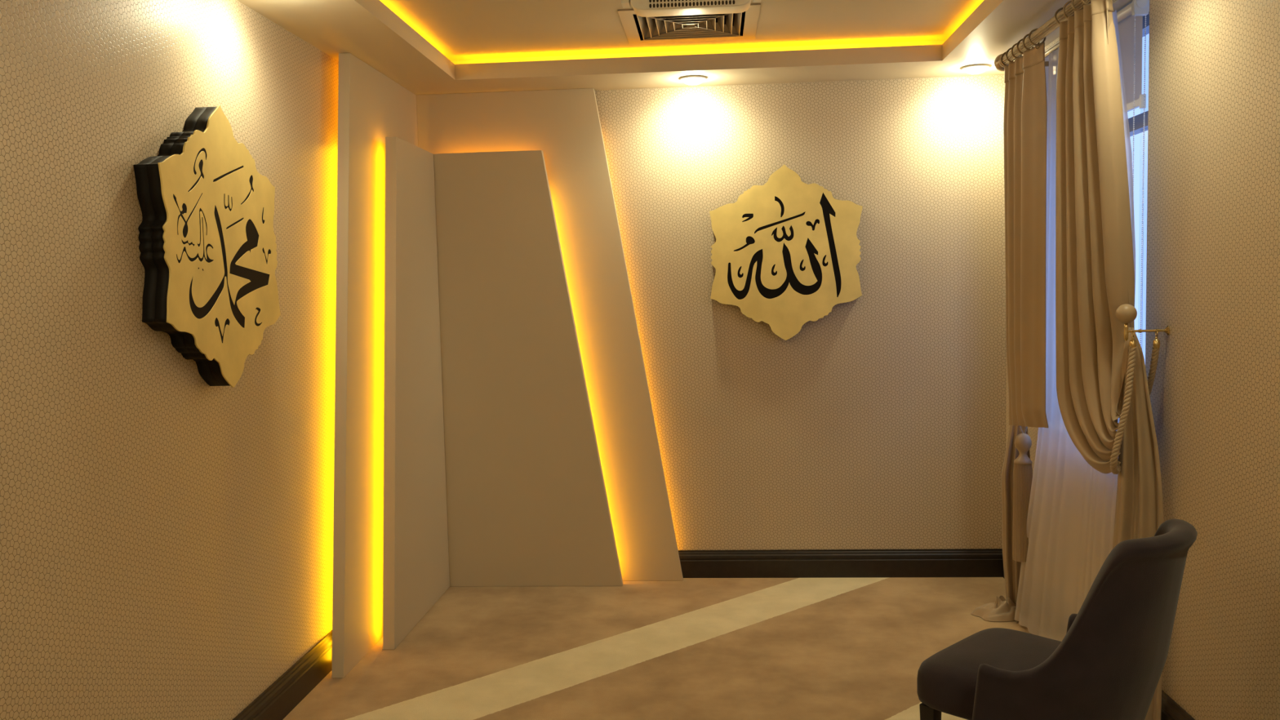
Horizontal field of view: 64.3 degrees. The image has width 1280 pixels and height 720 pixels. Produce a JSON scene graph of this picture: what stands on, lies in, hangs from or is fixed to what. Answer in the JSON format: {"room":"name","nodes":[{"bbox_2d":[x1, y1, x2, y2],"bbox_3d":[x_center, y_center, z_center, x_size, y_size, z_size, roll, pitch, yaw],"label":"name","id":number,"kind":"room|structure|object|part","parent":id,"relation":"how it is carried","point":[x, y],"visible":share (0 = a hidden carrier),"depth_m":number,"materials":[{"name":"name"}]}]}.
{"room":"prayer room","nodes":[
{"label":"prayer room","id":0,"kind":"room"},
{"bbox_2d":[0,0,338,719],"bbox_3d":[-1.678,0.052,1.691,0.120,3.050,8.553,-1,4,4],"label":"wall","id":1,"kind":"structure","parent":0,"point":[166,534],"depth_m":3.09,"materials":[{"name":"paint"}]},
{"bbox_2d":[133,104,280,387],"bbox_3d":[-1.450,-0.384,3.480,0.085,0.959,0.812,-1,4,4],"label":"plaque","id":2,"kind":"object","parent":1,"relation":"attached to","point":[207,246],"visible":1,"depth_m":3.37,"materials":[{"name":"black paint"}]},
{"bbox_2d":[232,630,332,719],"bbox_3d":[-1.577,1.498,1.733,0.022,0.155,8.200,-1,4,4],"label":"baseboard","id":3,"kind":"structure","parent":1,"relation":"attached to","point":[280,698],"depth_m":4.11,"materials":[{"name":"brown wood"}]},
{"bbox_2d":[237,0,1071,94],"bbox_3d":[0.012,-1.267,1.471,3.332,0.130,8.313,-1,4,4],"label":"ceiling","id":4,"kind":"structure","parent":1,"relation":"attached to","point":[369,30],"depth_m":5.15,"materials":[{"name":"beige paint"}]},
{"bbox_2d":[679,75,706,84],"bbox_3d":[0.280,-1.471,5.376,0.144,0.034,0.144,-1,4,4],"label":"recessed light","id":5,"kind":"object","parent":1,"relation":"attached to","point":[689,80],"visible":1,"depth_m":5.34,"materials":[{"name":"beige"}]},
{"bbox_2d":[960,64,990,74],"bbox_3d":[1.736,-1.498,5.268,0.144,0.034,0.144,-1,4,4],"label":"recessed light","id":6,"kind":"object","parent":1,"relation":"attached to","point":[974,68],"visible":1,"depth_m":5.23,"materials":[{"name":"beige"}]},
{"bbox_2d":[282,577,1030,719],"bbox_3d":[0.220,1.588,1.665,3.852,0.100,8.553,-1,4,4],"label":"floor","id":7,"kind":"structure","parent":0,"point":[688,648],"depth_m":4.62,"materials":[{"name":"carpet"}]},
{"bbox_2d":[382,136,622,649],"bbox_3d":[-0.675,0.101,5.141,1.033,2.410,1.045,-1,4,4],"label":"panel","id":8,"kind":"object","parent":7,"relation":"on","point":[493,476],"visible":1,"depth_m":5.59,"materials":[{"name":"beige paint"}]},
{"bbox_2d":[331,53,683,678],"bbox_3d":[-0.578,-0.061,4.998,1.478,2.750,1.488,-1,4,4],"label":"panel","id":9,"kind":"object","parent":7,"relation":"on","point":[564,124],"visible":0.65,"depth_m":5.61,"materials":[{"name":"beige paint"}]},
{"bbox_2d":[916,518,1197,719],"bbox_3d":[1.250,0.932,3.042,0.650,0.962,0.717,-5,6,-43],"label":"armchair","id":10,"kind":"object","parent":7,"relation":"on","point":[1108,664],"visible":1,"depth_m":2.77,"materials":[{"name":"grey fabric"}]},
{"bbox_3d":[0.895,1.234,3.136,0.050,0.362,0.050,-5,6,-43],"label":"leg","id":11,"kind":"part","parent":10,"relation":"part of","materials":[{"name":"black wood"}]},
{"bbox_3d":[1.182,0.972,3.117,0.526,0.150,0.516,-5,6,-43],"label":"seat","id":12,"kind":"part","parent":10,"relation":"part of","materials":[{"name":"grey fabric"}]},
{"bbox_2d":[379,0,983,60],"bbox_3d":[0.008,-1.431,1.459,3.332,0.200,8.313,-1,4,4],"label":"ceiling","id":13,"kind":"structure","parent":0,"point":[460,29],"depth_m":4.79,"materials":[{"name":"beige paint"}]},
{"bbox_2d":[617,3,760,44],"bbox_3d":[0.235,-1.639,4.776,0.628,0.142,0.615,-1,4,4],"label":"ceiling vent","id":14,"kind":"object","parent":13,"relation":"in","point":[713,27],"visible":0.81,"depth_m":4.87,"materials":[{"name":"beige plastic"}]},
{"bbox_3d":[0.236,-1.578,4.780,0.068,0.002,0.068,-1,4,4],"label":"plate","id":15,"kind":"part","parent":14,"relation":"part of","materials":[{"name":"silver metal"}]},
{"bbox_2d":[621,0,760,17],"bbox_3d":[0.213,-1.480,4.207,0.568,0.106,0.223,-1,4,4],"label":"ceiling vent","id":16,"kind":"object","parent":13,"relation":"attached to","point":[643,8],"depth_m":4.12,"materials":[{"name":"white plastic"}]},
{"bbox_2d":[594,75,1005,550],"bbox_3d":[0.347,-0.288,5.757,3.332,3.050,0.120,-1,4,4],"label":"wall","id":17,"kind":"structure","parent":0,"point":[880,424],"depth_m":5.66,"materials":[{"name":"paint"}]},
{"bbox_2d":[709,164,862,340],"bbox_3d":[0.800,-0.588,5.604,0.833,0.959,0.075,-1,4,4],"label":"plaque","id":18,"kind":"object","parent":17,"relation":"attached to","point":[787,252],"visible":1,"depth_m":5.57,"materials":[{"name":"gold paint"}]},
{"bbox_2d":[678,548,1003,577],"bbox_3d":[1.094,1.147,5.737,1.892,0.155,0.022,-1,4,4],"label":"baseboard","id":19,"kind":"structure","parent":17,"relation":"attached to","point":[953,562],"depth_m":5.72,"materials":[{"name":"brown wood"}]},
{"bbox_2d":[1005,0,1279,719],"bbox_3d":[1.853,-0.014,1.429,0.300,3.050,8.553,-1,4,4],"label":"wall","id":20,"kind":"structure","parent":0,"point":[1213,257],"depth_m":3.24,"materials":[{"name":"paint"}]},
{"bbox_2d":[994,0,1091,71],"bbox_3d":[1.737,-1.320,3.867,0.243,0.132,2.038,-1,4,4],"label":"curtain rod","id":21,"kind":"object","parent":20,"relation":"attached to","point":[1051,25],"visible":0.76,"depth_m":4.24,"materials":[{"name":"brown metal"}]},
{"bbox_2d":[1000,51,1008,66],"bbox_3d":[1.721,-1.399,4.758,0.074,0.087,0.011,-1,4,4],"label":"curtain ring","id":22,"kind":"object","parent":21,"relation":"hanging from","point":[1004,53],"visible":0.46,"depth_m":4.76,"materials":[{"name":"brown metal"}]},
{"bbox_2d":[971,42,1048,622],"bbox_3d":[1.799,-0.046,4.708,0.266,2.644,0.613,-2,4,-12],"label":"drape","id":23,"kind":"object","parent":21,"relation":"hanging from","point":[1025,108],"visible":0.88,"depth_m":4.55,"materials":[{"name":"beige fabric"}]},
{"bbox_2d":[1012,426,1032,562],"bbox_3d":[1.806,0.591,4.807,0.092,0.713,0.101,-1,4,4],"label":"tassel","id":24,"kind":"object","parent":23,"relation":"hanging from","point":[1023,470],"visible":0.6,"depth_m":4.78,"materials":[{"name":"beige fabric"}]},
{"bbox_3d":[1.808,0.293,4.806,0.055,0.120,0.060,-1,4,4],"label":"cord","id":25,"kind":"part","parent":24,"relation":"part of","materials":[{"name":"beige fabric"}]},
{"bbox_2d":[1005,47,1022,62],"bbox_3d":[1.715,-1.393,4.674,0.074,0.086,0.013,-1,4,4],"label":"curtain ring","id":26,"kind":"object","parent":21,"relation":"hanging from","point":[1009,49],"visible":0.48,"depth_m":4.67,"materials":[{"name":"brown metal"}]},
{"bbox_2d":[1010,42,1020,57],"bbox_3d":[1.709,-1.386,4.589,0.074,0.087,0.010,-1,4,4],"label":"curtain ring","id":27,"kind":"object","parent":21,"relation":"hanging from","point":[1015,44],"visible":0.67,"depth_m":4.59,"materials":[{"name":"brown metal"}]},
{"bbox_2d":[1016,38,1033,54],"bbox_3d":[1.703,-1.380,4.505,0.074,0.086,0.015,-1,4,4],"label":"curtain ring","id":28,"kind":"object","parent":21,"relation":"hanging from","point":[1020,40],"visible":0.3,"depth_m":4.50,"materials":[{"name":"brown metal"}]},
{"bbox_2d":[1022,33,1039,52],"bbox_3d":[1.697,-1.374,4.420,0.074,0.087,0.008,-1,5,4],"label":"curtain ring","id":29,"kind":"object","parent":21,"relation":"hanging from","point":[1026,35],"visible":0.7,"depth_m":4.42,"materials":[{"name":"brown metal"}]},
{"bbox_2d":[1028,28,1045,48],"bbox_3d":[1.691,-1.368,4.336,0.074,0.087,0.010,-1,4,4],"label":"curtain ring","id":30,"kind":"object","parent":21,"relation":"hanging from","point":[1034,29],"visible":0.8,"depth_m":4.33,"materials":[{"name":"brown metal"}]},
{"bbox_2d":[1054,7,1062,24],"bbox_3d":[1.666,-1.343,4.003,0.074,0.086,0.015,-1,4,4],"label":"curtain ring","id":31,"kind":"object","parent":21,"relation":"hanging from","point":[1061,8],"visible":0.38,"depth_m":4.00,"materials":[{"name":"brown metal"}]},
{"bbox_2d":[1062,0,1071,18],"bbox_3d":[1.659,-1.336,3.908,0.074,0.087,0.008,-1,4,4],"label":"curtain ring","id":32,"kind":"object","parent":21,"relation":"hanging from","point":[1068,2],"visible":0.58,"depth_m":3.91,"materials":[{"name":"brown metal"}]},
{"bbox_2d":[1071,0,1078,10],"bbox_3d":[1.653,-1.329,3.813,0.074,0.086,0.015,-1,4,4],"label":"curtain ring","id":33,"kind":"object","parent":21,"relation":"hanging from","point":[1072,2],"visible":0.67,"depth_m":3.81,"materials":[{"name":"brown metal"}]},
{"bbox_2d":[1044,7,1113,62],"bbox_3d":[1.841,-1.356,4.343,0.103,0.032,1.045,-1,4,4],"label":"curtain rod","id":34,"kind":"object","parent":21,"relation":"attached to","point":[1055,46],"visible":0.03,"depth_m":4.47,"materials":[{"name":"white metal"}]},
{"bbox_2d":[1014,9,1135,641],"bbox_3d":[1.818,-0.021,4.273,0.086,2.628,1.156,-1,4,0],"label":"sheer curtain","id":35,"kind":"object","parent":34,"relation":"hanging from","point":[1071,516],"visible":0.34,"depth_m":4.46,"materials":[{"name":"white fabric"}]},
{"bbox_2d":[1055,0,1164,719],"bbox_3d":[1.707,0.019,3.818,0.163,2.644,0.595,-2,4,-10],"label":"drape","id":36,"kind":"object","parent":21,"relation":"hanging from","point":[1095,273],"visible":0.84,"depth_m":3.73,"materials":[{"name":"beige fabric"}]},
{"bbox_2d":[1110,329,1159,474],"bbox_3d":[1.756,0.152,3.658,0.182,0.519,0.184,-1,4,4],"label":"tieback","id":37,"kind":"object","parent":36,"relation":"on","point":[1115,469],"visible":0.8,"depth_m":3.59,"materials":[{"name":"beige fabric"}]},
{"bbox_2d":[1044,0,1133,143],"bbox_3d":[2.065,-0.538,4.395,0.296,1.809,1.320,-1,4,4],"label":"trim","id":38,"kind":"structure","parent":20,"relation":"attached to","point":[1117,5],"depth_m":4.14,"materials":[{"name":"grey paint"}]},
{"bbox_2d":[1003,568,1195,719],"bbox_3d":[1.728,1.432,1.548,0.022,0.155,8.259,-1,4,4],"label":"baseboard","id":39,"kind":"structure","parent":20,"relation":"attached to","point":[1171,710],"depth_m":3.59,"materials":[{"name":"brown wood"}]},
{"bbox_2d":[1116,0,1149,345],"bbox_3d":[1.981,-0.750,4.455,0.060,1.381,1.000,-1,4,4],"label":"window","id":40,"kind":"structure","parent":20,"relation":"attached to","point":[1130,18],"depth_m":4.02,"materials":[{"name":"blue"}]},
{"bbox_3d":[1.927,-0.679,3.980,0.005,1.309,0.005,-1,4,4],"label":"bead chain","id":41,"kind":"part","parent":40,"relation":"part of","materials":[{"name":"white"}]},
{"bbox_3d":[1.964,-0.680,3.977,0.011,1.309,0.005,-1,4,4],"label":"bead chain","id":42,"kind":"part","parent":40,"relation":"part of","materials":[{"name":"white"}]},
{"bbox_2d":[1128,11,1149,136],"bbox_3d":[2.143,-0.544,4.389,0.060,1.789,1.308,-1,4,4],"label":"window","id":43,"kind":"structure","parent":20,"relation":"in","point":[1139,121],"depth_m":4.28,"materials":[{"name":"glass"}]},
{"bbox_2d":[1115,303,1169,341],"bbox_3d":[1.772,-0.134,3.596,0.176,0.130,0.069,-1,4,4],"label":"hook","id":44,"kind":"object","parent":20,"relation":"attached to","point":[1126,313],"visible":1,"depth_m":3.58,"materials":[{"name":"gold metal"}]},
{"bbox_3d":[1.719,-0.100,3.603,0.016,0.064,0.016,-1,4,4],"label":"stem","id":45,"kind":"part","parent":44,"relation":"part of","materials":[{"name":"gold metal"}]},
{"bbox_3d":[1.718,-0.164,3.598,0.069,0.069,0.069,-1,4,4],"label":"ball knob","id":46,"kind":"part","parent":44,"relation":"part of","materials":[{"name":"beige"}]},
{"bbox_3d":[1.785,-0.103,3.598,0.132,0.013,0.013,-1,4,4],"label":"arm","id":47,"kind":"part","parent":44,"relation":"part of","materials":[{"name":"gold metal"}]},
{"bbox_3d":[1.855,-0.104,3.592,0.012,0.036,0.036,-1,4,4],"label":"wall plate","id":48,"kind":"part","parent":44,"relation":"part of","materials":[{"name":"gold metal"}]}
]}

